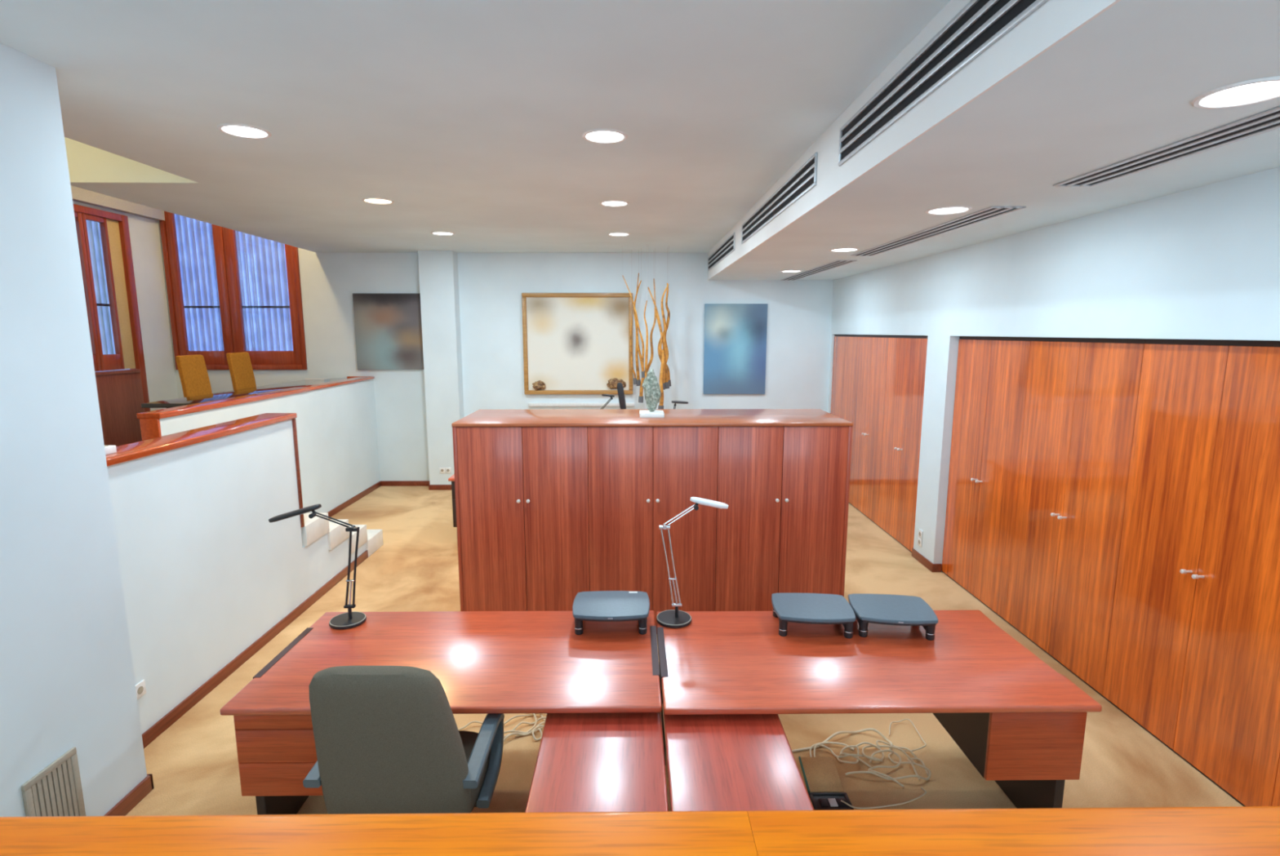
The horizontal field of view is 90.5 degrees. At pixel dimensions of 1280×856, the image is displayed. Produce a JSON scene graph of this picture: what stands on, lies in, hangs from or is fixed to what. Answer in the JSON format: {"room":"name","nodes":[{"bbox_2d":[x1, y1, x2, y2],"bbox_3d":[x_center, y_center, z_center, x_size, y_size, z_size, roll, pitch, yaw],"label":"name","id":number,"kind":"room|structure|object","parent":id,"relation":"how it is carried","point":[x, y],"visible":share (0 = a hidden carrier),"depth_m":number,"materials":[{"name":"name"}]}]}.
{"room":"office","nodes":[
{"label":"office","id":0,"kind":"room"},
{"bbox_2d":[72,200,177,411],"bbox_3d":[-6.607,-0.493,2.835,0.150,4.600,12.300,0,9,-1],"label":"wall","id":1,"kind":"structure","parent":0,"point":[144,233],"depth_m":8.60,"materials":[{"name":"white paint"}]},
{"bbox_2d":[73,204,150,446],"bbox_3d":[-6.609,-1.079,7.409,0.150,3.020,1.920,0,9,-1],"label":"window","id":2,"kind":"structure","parent":1,"relation":"in","point":[122,393],"depth_m":7.99,"materials":[{"name":"brown wood"}]},
{"bbox_2d":[85,219,129,372],"bbox_3d":[-6.776,-1.582,7.522,0.079,2.340,2.529,0,9,-1],"label":"vertical blind","id":3,"kind":"object","parent":2,"relation":"attached to","point":[93,228],"visible":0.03,"depth_m":7.98,"materials":[{"name":"fabric"}]},
{"bbox_2d":[71,185,164,220],"bbox_3d":[-6.536,-2.749,7.347,0.100,0.220,2.700,0,9,-1],"label":"lintel","id":4,"kind":"object","parent":1,"relation":"attached to","point":[78,194],"visible":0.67,"depth_m":7.84,"materials":[{"name":"grey paint"}]},
{"bbox_2d":[106,419,366,734],"bbox_3d":[-2.820,0.769,4.623,0.200,1.565,3.270,0,9,-1],"label":"wall","id":5,"kind":"structure","parent":0,"point":[206,573],"depth_m":3.96,"materials":[{"name":"white paint"}]},
{"bbox_2d":[135,680,146,699],"bbox_3d":[-2.700,1.415,3.423,0.011,0.080,0.080,0,9,-1],"label":"wall socket","id":6,"kind":"object","parent":5,"relation":"attached to","point":[140,688],"visible":0.76,"depth_m":3.43,"materials":[{"name":"white plastic"}]},
{"bbox_2d":[105,413,297,466],"bbox_3d":[-2.811,0.062,3.941,0.245,0.040,2.135,0,9,-1],"label":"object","id":7,"kind":"object","parent":5,"relation":"on","point":[131,451],"visible":0.69,"depth_m":3.88,"materials":[{"name":"orange wood"}]},
{"bbox_2d":[104,445,116,455],"bbox_3d":[-2.801,0.115,3.309,0.070,0.044,0.090,0,9,-1],"label":"switch box","id":8,"kind":"object","parent":7,"relation":"on","point":[108,450],"visible":0.3,"depth_m":3.32,"materials":[{"name":"white plastic"}]},
{"bbox_2d":[142,550,368,748],"bbox_3d":[-2.713,1.504,4.746,0.014,0.075,3.250,0,9,-1],"label":"baseboard","id":9,"kind":"structure","parent":5,"relation":"attached to","point":[153,732],"depth_m":4.25,"materials":[{"name":"red wood"}]},
{"bbox_2d":[292,418,304,527],"bbox_3d":[-2.823,0.361,5.047,0.225,0.884,0.032,0,9,-1],"label":"trim","id":10,"kind":"structure","parent":5,"relation":"attached to","point":[294,422],"depth_m":5.03,"materials":[{"name":"red wood"}]},
{"bbox_2d":[160,379,380,513],"bbox_3d":[-3.843,0.388,7.123,0.130,1.565,4.150,0,9,-1],"label":"wall","id":11,"kind":"structure","parent":0,"point":[336,428],"depth_m":7.67,"materials":[{"name":"white paint"}]},
{"bbox_2d":[136,376,374,440],"bbox_3d":[-3.940,0.033,7.050,0.375,0.930,4.165,0,9,-1],"label":"rail","id":12,"kind":"object","parent":11,"relation":"on","point":[149,421],"visible":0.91,"depth_m":5.60,"materials":[{"name":"orange wood"}]},
{"bbox_2d":[326,481,381,517],"bbox_3d":[-3.780,1.008,8.002,0.014,0.075,2.600,0,9,-1],"label":"baseboard","id":13,"kind":"structure","parent":11,"relation":"attached to","point":[364,493],"depth_m":8.36,"materials":[{"name":"red wood"}]},
{"bbox_2d":[0,0,950,253],"bbox_3d":[-1.704,-2.157,2.737,5.440,1.280,12.100,0,9,-1],"label":"ceiling","id":14,"kind":"structure","parent":0,"point":[470,117],"depth_m":3.04,"materials":[{"name":"paint"}]},
{"bbox_2d":[217,123,271,138],"bbox_3d":[-2.156,-1.619,3.462,0.254,0.010,0.254,0,9,-1],"label":"recessed light","id":15,"kind":"object","parent":14,"relation":"in","point":[242,131],"visible":1,"depth_m":3.45,"materials":[{"name":"white plastic"}]},
{"bbox_2d":[222,125,266,137],"bbox_3d":[-2.156,-1.620,3.462,0.210,0.008,0.210,0,9,-1],"label":"diffuser","id":16,"kind":"object","parent":15,"relation":"attached to","point":[235,131],"depth_m":3.45,"materials":[{"name":"white"}]},
{"bbox_2d":[361,197,394,204],"bbox_3d":[-2.192,-1.901,5.310,0.254,0.010,0.254,0,9,-1],"label":"recessed light","id":17,"kind":"object","parent":14,"relation":"in","point":[369,200],"visible":1,"depth_m":5.30,"materials":[{"name":"white plastic"}]},
{"bbox_2d":[364,199,391,203],"bbox_3d":[-2.192,-1.902,5.310,0.210,0.008,0.210,0,9,-1],"label":"diffuser","id":18,"kind":"object","parent":17,"relation":"attached to","point":[369,201],"depth_m":5.31,"materials":[{"name":"white"}]},
{"bbox_2d":[582,128,627,143],"bbox_3d":[-0.197,-1.633,3.552,0.254,0.010,0.254,0,9,-1],"label":"recessed light","id":19,"kind":"object","parent":14,"relation":"in","point":[599,135],"visible":1,"depth_m":3.54,"materials":[{"name":"white plastic"}]},
{"bbox_2d":[586,131,623,142],"bbox_3d":[-0.197,-1.634,3.552,0.210,0.008,0.210,0,9,-1],"label":"diffuser","id":20,"kind":"object","parent":19,"relation":"attached to","point":[592,136],"depth_m":3.55,"materials":[{"name":"white"}]},
{"bbox_2d":[600,200,629,206],"bbox_3d":[-0.218,-1.917,5.411,0.254,0.010,0.254,0,9,-1],"label":"recessed light","id":21,"kind":"object","parent":14,"relation":"in","point":[611,202],"visible":1,"depth_m":5.41,"materials":[{"name":"white plastic"}]},
{"bbox_2d":[602,201,626,205],"bbox_3d":[-0.218,-1.918,5.411,0.210,0.008,0.210,0,9,-1],"label":"diffuser","id":22,"kind":"object","parent":21,"relation":"attached to","point":[604,203],"depth_m":5.41,"materials":[{"name":"white"}]},
{"bbox_2d":[622,245,644,377],"bbox_3d":[-0.077,-1.497,8.247,0.304,1.691,0.051,-2,9,-10],"label":"branch","id":23,"kind":"object","parent":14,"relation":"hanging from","point":[639,331],"visible":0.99,"depth_m":8.29,"materials":[{"name":"brown plant"}]},
{"bbox_2d":[630,319,637,384],"bbox_3d":[-0.087,-1.491,8.586,0.102,1.805,0.049,4,10,26],"label":"branch","id":24,"kind":"object","parent":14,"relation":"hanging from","point":[633,371],"visible":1,"depth_m":8.67,"materials":[{"name":"brown plant"}]},
{"bbox_2d":[635,250,640,386],"bbox_3d":[-0.030,-1.493,8.707,0.096,1.837,0.061,4,10,26],"label":"branch","id":25,"kind":"object","parent":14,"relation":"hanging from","point":[638,380],"visible":0.58,"depth_m":8.79,"materials":[{"name":"brown plant"}]},
{"bbox_2d":[633,248,644,403],"bbox_3d":[-0.014,-1.355,8.492,0.154,2.045,0.078,0,9,-1],"label":"branch","id":26,"kind":"object","parent":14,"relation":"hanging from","point":[641,393],"visible":0.82,"depth_m":8.53,"materials":[{"name":"brown plant"}]},
{"bbox_2d":[158,220,833,480],"bbox_3d":[-1.852,-1.440,9.041,10.100,4.600,0.150,0,9,-1],"label":"wall","id":27,"kind":"structure","parent":0,"point":[491,286],"depth_m":8.98,"materials":[{"name":"white paint"}]},
{"bbox_2d":[159,211,307,369],"bbox_3d":[-5.651,-2.121,8.864,1.840,2.600,0.150,0,9,-1],"label":"window","id":28,"kind":"structure","parent":27,"relation":"in","point":[231,307],"depth_m":8.87,"materials":[{"name":"brown wood"}]},
{"bbox_2d":[174,213,293,351],"bbox_3d":[-5.604,-2.112,9.008,2.230,2.940,0.069,0,9,-1],"label":"vertical blind","id":29,"kind":"object","parent":28,"relation":"attached to","point":[262,265],"visible":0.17,"depth_m":9.02,"materials":[{"name":"fabric"}]},
{"bbox_2d":[352,293,423,369],"bbox_3d":[-3.531,-1.355,8.940,0.950,1.060,0.035,0,9,-1],"label":"painting","id":30,"kind":"object","parent":27,"relation":"attached to","point":[388,326],"visible":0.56,"depth_m":8.92,"materials":[{"name":"paint"}]},
{"bbox_2d":[380,480,430,486],"bbox_3d":[-3.401,0.812,9.284,0.800,0.075,0.014,0,9,-1],"label":"baseboard","id":31,"kind":"structure","parent":27,"relation":"attached to","point":[384,483],"depth_m":9.28,"materials":[{"name":"red wood"}]},
{"bbox_2d":[521,293,632,394],"bbox_3d":[-0.876,-1.186,8.969,1.550,1.420,0.088,0,9,-1],"label":"painting","id":32,"kind":"object","parent":27,"relation":"attached to","point":[574,343],"visible":0.94,"depth_m":8.98,"materials":[{"name":"white paint"}]},
{"bbox_2d":[528,402,634,406],"bbox_3d":[-0.841,-0.338,9.124,1.520,0.047,0.040,0,9,-1],"label":"trim","id":33,"kind":"structure","parent":27,"relation":"attached to","point":[628,404],"depth_m":9.10,"materials":[{"name":"white plastic"}]},
{"bbox_2d":[703,303,767,394],"bbox_3d":[1.354,-1.119,9.031,0.885,1.275,0.035,0,9,-1],"label":"painting","id":34,"kind":"object","parent":27,"relation":"attached to","point":[735,343],"visible":1,"depth_m":9.01,"materials":[{"name":"blue fabric"}]},
{"bbox_2d":[707,0,1120,279],"bbox_3d":[1.021,-1.346,2.892,0.010,0.370,12.100,0,9,-1],"label":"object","id":35,"kind":"structure","parent":27,"relation":"attached to","point":[1055,20],"depth_m":2.31,"materials":[{"name":"paint"}]},
{"bbox_2d":[707,232,734,271],"bbox_3d":[0.955,-2.093,7.653,0.013,0.180,2.300,0,9,-1],"label":"air vent","id":36,"kind":"object","parent":35,"relation":"in","point":[727,246],"visible":1,"depth_m":7.37,"materials":[{"name":"silver metal"}]},
{"bbox_2d":[741,151,817,244],"bbox_3d":[0.987,-1.662,4.831,0.013,0.180,2.470,0,9,-1],"label":"air vent","id":37,"kind":"object","parent":35,"relation":"in","point":[804,179],"visible":1,"depth_m":4.37,"materials":[{"name":"silver metal"}]},
{"bbox_2d":[838,0,1047,166],"bbox_3d":[1.019,-1.227,1.979,0.013,0.180,2.460,0,9,-1],"label":"air vent","id":38,"kind":"object","parent":35,"relation":"in","point":[980,24],"visible":1,"depth_m":2.18,"materials":[{"name":"silver metal"}]},
{"bbox_2d":[125,486,1242,816],"bbox_3d":[-1.685,1.802,3.442,10.300,0.120,12.700,0,9,-1],"label":"floor","id":39,"kind":"structure","parent":0,"point":[193,766],"depth_m":3.55,"materials":[{"name":"beige carpet"}]},
{"bbox_2d":[0,42,146,817],"bbox_3d":[-2.629,0.589,-0.016,0.480,3.320,5.850,0,9,-1],"label":"wall pier","id":40,"kind":"object","parent":39,"relation":"on","point":[67,679],"visible":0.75,"depth_m":2.60,"materials":[{"name":"white paint"}]},
{"bbox_2d":[21,747,85,817],"bbox_3d":[-2.409,1.564,2.617,0.013,0.378,0.236,0,9,-1],"label":"wall vent","id":41,"kind":"object","parent":40,"relation":"attached to","point":[56,790],"visible":0.62,"depth_m":2.62,"materials":[{"name":"beige metal"}]},
{"bbox_2d":[103,773,154,816],"bbox_3d":[-2.530,2.001,1.473,0.285,0.080,3.365,0,9,-1],"label":"baseboard","id":42,"kind":"object","parent":40,"relation":"attached to","point":[138,793],"visible":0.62,"depth_m":3.01,"materials":[{"name":"red wood"}]},
{"bbox_2d":[301,513,383,557],"bbox_3d":[-3.238,1.018,5.928,1.048,0.680,1.515,0,9,-1],"label":"staircase","id":43,"kind":"structure","parent":39,"relation":"on","point":[314,528],"depth_m":5.70,"materials":[{"name":"white stone"}]},
{"bbox_2d":[302,666,504,814],"bbox_3d":[-0.885,1.320,2.524,0.621,1.108,0.664,0,9,0],"label":"office chair","id":44,"kind":"object","parent":39,"relation":"on","point":[388,740],"visible":0.83,"depth_m":2.19,"materials":[{"name":"grey fabric"}]},
{"bbox_2d":[219,610,662,815],"bbox_3d":[-0.806,1.425,3.056,1.783,0.742,0.900,0,9,-1],"label":"desk","id":45,"kind":"object","parent":39,"relation":"on","point":[483,662],"visible":0.66,"depth_m":2.85,"materials":[{"name":"brown wood"}]},
{"bbox_2d":[268,504,366,630],"bbox_3d":[-1.667,0.704,3.260,0.465,0.625,0.176,0,9,-1],"label":"desk lamp","id":46,"kind":"object","parent":45,"relation":"on","point":[350,620],"visible":1,"depth_m":3.27,"materials":[{"name":"black metal"}]},
{"bbox_2d":[572,591,649,635],"bbox_3d":[-0.147,0.959,3.280,0.396,0.115,0.316,0,9,-1],"label":"monitor stand","id":47,"kind":"object","parent":45,"relation":"on","point":[597,606],"visible":1,"depth_m":3.22,"materials":[{"name":"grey plastic"}]},
{"bbox_2d":[417,250,464,484],"bbox_3d":[-2.767,-0.776,8.935,0.465,3.320,0.240,0,9,-1],"label":"wall pier","id":48,"kind":"object","parent":39,"relation":"on","point":[437,269],"visible":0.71,"depth_m":8.79,"materials":[{"name":"white paint"}]},
{"bbox_2d":[428,484,451,490],"bbox_3d":[-2.767,0.829,9.173,0.493,0.075,0.254,0,9,-1],"label":"baseboard","id":49,"kind":"object","parent":48,"relation":"attached to","point":[432,487],"visible":0.42,"depth_m":9.05,"materials":[{"name":"red wood"}]},
{"bbox_2d":[448,473,456,527],"bbox_3d":[-1.096,0.815,7.052,1.783,0.742,0.900,0,9,-1],"label":"desk","id":50,"kind":"object","parent":39,"relation":"on","point":[451,478],"visible":0.14,"depth_m":6.63,"materials":[{"name":"brown wood"}]},
{"bbox_2d":[617,382,626,409],"bbox_3d":[-0.209,-0.052,7.223,0.176,0.925,0.176,0,9,-1],"label":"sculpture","id":51,"kind":"object","parent":50,"relation":"on","point":[620,386],"visible":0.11,"depth_m":7.20,"materials":[{"name":"black metal"}]},
{"bbox_2d":[503,727,542,741],"bbox_3d":[-0.669,1.706,3.555,0.256,0.035,0.119,0,9,-1],"label":"cable","id":52,"kind":"object","parent":39,"relation":"on","point":[540,728],"visible":0.93,"depth_m":3.55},
{"bbox_2d":[524,712,668,813],"bbox_3d":[-0.143,1.592,2.163,0.474,0.680,1.200,0,9,-1],"label":"desk return","id":53,"kind":"object","parent":39,"relation":"on","point":[586,762],"visible":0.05,"depth_m":2.30,"materials":[{"name":"brown wood"}]},
{"bbox_2d":[451,408,853,634],"bbox_3d":[0.088,0.697,4.982,2.836,1.600,0.832,0,9,-1],"label":"cabinet","id":54,"kind":"object","parent":39,"relation":"on","point":[553,506],"visible":0.78,"depth_m":4.58,"materials":[{"name":"brown wood"}]},
{"bbox_2d":[644,244,648,377],"bbox_3d":[0.084,-1.406,8.092,0.073,1.825,0.080,0,9,-1],"label":"branch","id":55,"kind":"object","parent":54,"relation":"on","point":[646,324],"visible":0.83,"depth_m":8.10,"materials":[{"name":"brown plant"}]},
{"bbox_2d":[644,278,656,379],"bbox_3d":[0.130,-1.476,8.628,0.180,1.846,0.065,3,9,20],"label":"branch","id":56,"kind":"object","parent":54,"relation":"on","point":[655,318],"visible":0.63,"depth_m":8.65,"materials":[{"name":"brown plant"}]},
{"bbox_2d":[639,368,664,417],"bbox_3d":[0.089,-0.270,4.816,0.184,0.361,0.190,0,9,-1],"label":"stone sculpture","id":57,"kind":"object","parent":54,"relation":"on","point":[651,386],"visible":1,"depth_m":4.78,"materials":[{"name":"white stone"}]},
{"bbox_2d":[647,287,665,408],"bbox_3d":[0.209,-1.260,8.143,0.228,2.129,0.092,0,9,-1],"label":"branch","id":58,"kind":"object","parent":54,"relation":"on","point":[661,400],"visible":0.94,"depth_m":8.21,"materials":[{"name":"brown plant"}]},
{"bbox_2d":[654,261,671,386],"bbox_3d":[0.308,-1.468,8.508,0.240,1.827,0.078,-1,9,-9],"label":"branch","id":59,"kind":"object","parent":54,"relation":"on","point":[668,368],"visible":0.36,"depth_m":8.51,"materials":[{"name":"brown plant"}]},
{"bbox_2d":[657,258,670,388],"bbox_3d":[0.317,-1.440,8.395,0.161,1.847,0.088,0,9,-1],"label":"branch","id":60,"kind":"object","parent":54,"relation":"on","point":[660,353],"visible":0.62,"depth_m":8.38,"materials":[{"name":"brown plant"}]},
{"bbox_2d":[661,284,669,390],"bbox_3d":[0.315,-1.420,8.261,0.128,1.848,0.090,0,9,-1],"label":"branch","id":61,"kind":"object","parent":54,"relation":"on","point":[666,350],"visible":0.87,"depth_m":8.31,"materials":[{"name":"brown plant"}]},
{"bbox_2d":[662,704,813,811],"bbox_3d":[0.340,1.591,2.169,0.474,0.680,1.200,0,9,-1],"label":"desk return","id":62,"kind":"object","parent":39,"relation":"on","point":[741,762],"visible":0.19,"depth_m":2.30,"materials":[{"name":"brown wood"}]},
{"bbox_2d":[798,756,853,810],"bbox_3d":[0.916,1.755,3.139,0.185,0.064,0.313,0,9,-1],"label":"box","id":63,"kind":"object","parent":39,"relation":"on","point":[825,791],"visible":0.93,"depth_m":3.14,"materials":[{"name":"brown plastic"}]},
{"bbox_2d":[818,798,828,807],"bbox_3d":[0.880,1.796,3.040,0.036,0.005,0.050,0,9,-1],"label":"outlet","id":64,"kind":"object","parent":63,"relation":"attached to","point":[823,802],"depth_m":3.04,"materials":[{"name":"grey plastic"}]},
{"bbox_2d":[827,798,838,807],"bbox_3d":[0.925,1.796,3.041,0.036,0.005,0.050,0,9,-1],"label":"outlet","id":65,"kind":"object","parent":63,"relation":"attached to","point":[832,802],"depth_m":3.04,"materials":[{"name":"white plastic"}]},
{"bbox_2d":[835,798,846,806],"bbox_3d":[0.965,1.796,3.041,0.036,0.005,0.050,0,9,-1],"label":"outlet","id":66,"kind":"object","parent":63,"relation":"attached to","point":[838,803],"depth_m":3.04,"materials":[{"name":"grey plastic"}]},
{"bbox_2d":[808,742,853,757],"bbox_3d":[1.005,1.732,3.404,0.287,0.030,0.125,-5,10,-30],"label":"cable","id":67,"kind":"object","parent":39,"relation":"on","point":[824,743],"visible":0.75,"depth_m":3.45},
{"bbox_2d":[791,728,893,752],"bbox_3d":[1.095,1.712,3.491,0.563,0.042,0.174,0,9,-1],"label":"cable","id":68,"kind":"object","parent":39,"relation":"on","point":[829,738],"visible":0.96,"depth_m":3.51,"materials":[{"name":"plastic"}]},
{"bbox_2d":[830,334,858,503],"bbox_3d":[2.994,-0.162,8.640,0.602,2.196,0.970,0,9,-1],"label":"wardrobe","id":69,"kind":"object","parent":39,"relation":"on","point":[845,346],"visible":0.24,"depth_m":8.49,"materials":[{"name":"brown laminate"}]},
{"bbox_2d":[813,744,882,761],"bbox_3d":[1.100,1.734,3.360,0.357,0.039,0.158,0,9,-1],"label":"cable","id":70,"kind":"object","parent":39,"relation":"on","point":[816,745],"visible":0.84,"depth_m":3.37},
{"bbox_2d":[836,745,871,768],"bbox_3d":[1.119,1.734,3.353,0.160,0.040,0.153,0,9,-1],"label":"cable","id":71,"kind":"object","parent":39,"relation":"on","point":[851,746],"visible":1,"depth_m":3.33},
{"bbox_2d":[849,334,890,526],"bbox_3d":[3.005,-0.016,7.679,0.602,2.196,0.970,0,9,-1],"label":"wardrobe","id":72,"kind":"object","parent":39,"relation":"on","point":[873,349],"visible":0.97,"depth_m":7.61,"materials":[{"name":"brown laminate"}]},
{"bbox_2d":[656,610,1102,808],"bbox_3d":[0.981,1.424,3.061,1.782,0.742,0.900,0,9,-1],"label":"desk","id":73,"kind":"object","parent":39,"relation":"on","point":[1020,722],"visible":0.88,"depth_m":2.79,"materials":[{"name":"brown wood"}]},
{"bbox_2d":[656,497,728,628],"bbox_3d":[0.271,0.685,3.279,0.369,0.656,0.184,0,9,-1],"label":"desk lamp","id":74,"kind":"object","parent":73,"relation":"on","point":[672,619],"visible":1,"depth_m":3.28,"materials":[{"name":"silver metal"}]},
{"bbox_2d":[771,592,855,639],"bbox_3d":[0.880,0.964,3.251,0.396,0.114,0.316,1,9,4],"label":"monitor stand","id":75,"kind":"object","parent":73,"relation":"on","point":[801,608],"visible":1,"depth_m":3.19,"materials":[{"name":"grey plastic"}]},
{"bbox_2d":[848,594,938,640],"bbox_3d":[1.280,0.966,3.236,0.396,0.114,0.316,1,9,6],"label":"monitor stand","id":76,"kind":"object","parent":73,"relation":"on","point":[879,609],"visible":0.9,"depth_m":3.17,"materials":[{"name":"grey plastic"}]},
{"bbox_2d":[852,742,915,763],"bbox_3d":[1.292,1.731,3.381,0.296,0.036,0.139,0,9,-1],"label":"cable","id":77,"kind":"object","parent":39,"relation":"on","point":[870,745],"visible":0.99,"depth_m":3.40,"materials":[{"name":"plastic"}]},
{"bbox_2d":[840,787,926,809],"bbox_3d":[1.186,1.787,3.048,0.442,0.010,0.084,-2,9,-11],"label":"cable","id":78,"kind":"object","parent":39,"relation":"on","point":[922,788],"visible":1,"depth_m":3.02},
{"bbox_2d":[867,750,903,787],"bbox_3d":[1.265,1.746,3.277,0.169,0.039,0.234,3,9,18],"label":"cable","id":79,"kind":"object","parent":39,"relation":"on","point":[880,751],"visible":0.97,"depth_m":3.26,"materials":[{"name":"plastic"}]},
{"bbox_2d":[844,752,930,780],"bbox_3d":[1.263,1.754,3.223,0.371,0.039,0.237,-5,10,-29],"label":"cable","id":80,"kind":"object","parent":39,"relation":"on","point":[890,753],"visible":0.98,"depth_m":3.21,"materials":[{"name":"plastic"}]},
{"bbox_2d":[875,740,919,761],"bbox_3d":[1.384,1.725,3.412,0.216,0.040,0.089,3,9,21],"label":"cable","id":81,"kind":"object","parent":39,"relation":"on","point":[877,741],"visible":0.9,"depth_m":3.43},
{"bbox_2d":[878,335,928,552],"bbox_3d":[3.015,0.131,6.718,0.602,2.196,0.970,0,9,-1],"label":"wardrobe","id":82,"kind":"object","parent":39,"relation":"on","point":[907,354],"visible":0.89,"depth_m":6.67,"materials":[{"name":"brown laminate"}]},
{"bbox_2d":[888,719,926,751],"bbox_3d":[1.475,1.708,3.530,0.186,0.038,0.278,0,9,-1],"label":"cable","id":83,"kind":"object","parent":39,"relation":"on","point":[925,745],"visible":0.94,"depth_m":3.57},
{"bbox_2d":[941,336,1061,621],"bbox_3d":[3.091,0.347,5.299,0.602,2.196,1.032,0,9,-1],"label":"wardrobe","id":84,"kind":"object","parent":39,"relation":"on","point":[992,374],"visible":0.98,"depth_m":5.22,"materials":[{"name":"brown laminate"}]},
{"bbox_2d":[1005,337,1174,697],"bbox_3d":[3.103,0.503,4.276,0.602,2.196,1.034,0,9,-1],"label":"wardrobe","id":85,"kind":"object","parent":39,"relation":"on","point":[1082,399],"visible":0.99,"depth_m":4.17,"materials":[{"name":"brown laminate"}]},
{"bbox_2d":[1102,339,1279,806],"bbox_3d":[3.115,0.659,3.251,0.602,2.196,1.034,0,9,-1],"label":"wardrobe","id":86,"kind":"object","parent":39,"relation":"on","point":[1193,655],"visible":0.97,"depth_m":3.21,"materials":[{"name":"brown laminate"}]},
{"bbox_2d":[1271,758,1279,806],"bbox_3d":[3.126,0.816,2.227,0.602,2.196,1.035,0,9,-1],"label":"wardrobe","id":87,"kind":"object","parent":39,"relation":"on","point":[1276,799],"visible":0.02,"depth_m":2.86,"materials":[{"name":"brown laminate"}]},
{"bbox_2d":[709,0,1279,279],"bbox_3d":[2.106,-1.981,2.807,2.160,1.650,12.100,0,9,-1],"label":"ceiling","id":88,"kind":"structure","parent":0,"point":[1123,85],"depth_m":2.41,"materials":[{"name":"paint"}]},
{"bbox_2d":[780,260,857,280],"bbox_3d":[2.073,-1.877,7.628,0.204,0.007,2.500,0,9,-1],"label":"ceiling vent","id":89,"kind":"object","parent":88,"relation":"in","point":[836,264],"visible":1,"depth_m":7.33,"materials":[{"name":"silver metal"}]},
{"bbox_2d":[829,248,859,252],"bbox_3d":[1.796,-1.568,5.578,0.254,0.010,0.254,0,9,-1],"label":"recessed light","id":90,"kind":"object","parent":88,"relation":"in","point":[837,250],"visible":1,"depth_m":5.58,"materials":[{"name":"white plastic"}]},
{"bbox_2d":[850,206,1026,256],"bbox_3d":[2.105,-1.448,4.815,0.204,0.007,2.370,0,9,-1],"label":"ceiling vent","id":91,"kind":"object","parent":88,"relation":"in","point":[991,212],"visible":1,"depth_m":4.39,"materials":[{"name":"silver metal"}]},
{"bbox_2d":[924,205,972,214],"bbox_3d":[1.827,-1.290,3.759,0.254,0.010,0.254,0,9,-1],"label":"recessed light","id":92,"kind":"object","parent":88,"relation":"in","point":[955,209],"visible":1,"depth_m":3.74,"materials":[{"name":"white plastic"}]},
{"bbox_2d":[928,207,968,213],"bbox_3d":[1.827,-1.291,3.759,0.210,0.008,0.210,0,9,-1],"label":"diffuser","id":93,"kind":"object","parent":92,"relation":"attached to","point":[939,210],"depth_m":3.75,"materials":[{"name":"white"}]},
{"bbox_2d":[1053,106,1279,186],"bbox_3d":[2.137,-1.009,1.934,0.204,0.007,2.380,0,9,-1],"label":"ceiling vent","id":94,"kind":"object","parent":88,"relation":"in","point":[1267,121],"visible":1,"depth_m":2.48,"materials":[{"name":"silver metal"}]},
{"bbox_2d":[1191,76,1279,108],"bbox_3d":[1.827,-1.008,1.910,0.254,0.010,0.254,0,9,-1],"label":"recessed light","id":95,"kind":"object","parent":88,"relation":"in","point":[1261,90],"visible":1,"depth_m":1.92,"materials":[{"name":"white plastic"}]},
{"bbox_2d":[1200,80,1279,105],"bbox_3d":[1.827,-1.010,1.910,0.210,0.008,0.210,0,9,-1],"label":"diffuser","id":96,"kind":"object","parent":95,"relation":"attached to","point":[1247,92],"depth_m":1.91,"materials":[{"name":"white"}]},
{"bbox_2d":[827,166,1279,572],"bbox_3d":[3.136,0.291,3.165,0.700,2.950,12.100,0,9,-1],"label":"wall","id":97,"kind":"structure","parent":0,"point":[1203,262],"depth_m":3.96,"materials":[{"name":"white paint"}]},
{"bbox_2d":[911,548,942,572],"bbox_3d":[2.785,1.284,6.173,0.089,0.080,0.444,0,9,-1],"label":"baseboard","id":98,"kind":"object","parent":97,"relation":"attached to","point":[932,567],"visible":1,"depth_m":6.08,"materials":[{"name":"red wood"}]},
{"bbox_3d":[-4.719,1.150,3.208,3.630,0.120,12.100,0,9,-1],"label":"floor","id":99,"kind":"structure","parent":0,"visible":0},
{"bbox_2d":[175,355,212,397],"bbox_3d":[-4.830,-0.173,7.183,0.460,1.295,0.410,0,9,-1],"label":"bar chair","id":100,"kind":"object","parent":99,"relation":"on","point":[193,371],"visible":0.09,"depth_m":7.06,"materials":[{"name":"fabric"}]},
{"bbox_2d":[226,352,256,390],"bbox_3d":[-4.839,-0.304,8.043,0.460,1.295,0.410,0,9,-1],"label":"bar chair","id":101,"kind":"object","parent":99,"relation":"on","point":[240,366],"visible":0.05,"depth_m":7.92,"materials":[{"name":"fabric"}]},
{"bbox_2d":[141,378,346,408],"bbox_3d":[-4.265,-0.015,7.446,0.635,0.905,3.180,0,9,-1],"label":"countertop","id":102,"kind":"structure","parent":99,"relation":"on","point":[175,402],"depth_m":6.64,"materials":[{"name":"black glass"}]},
{"bbox_3d":[0.449,1.358,0.799,5.690,1.555,0.240,0,9,-1],"label":"wall","id":103,"kind":"structure","parent":0,"visible":0},
{"bbox_2d":[0,811,757,855],"bbox_3d":[-1.125,0.571,0.649,2.543,0.045,0.416,0,9,-1],"label":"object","id":104,"kind":"object","parent":103,"relation":"on","point":[655,833],"visible":1,"depth_m":0.82,"materials":[{"name":"brown wood"}]},
{"bbox_2d":[746,806,1279,855],"bbox_3d":[1.480,0.567,0.678,2.667,0.045,0.416,0,9,-1],"label":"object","id":105,"kind":"structure","parent":103,"relation":"on","point":[1243,831],"depth_m":0.82,"materials":[{"name":"brown wood"}]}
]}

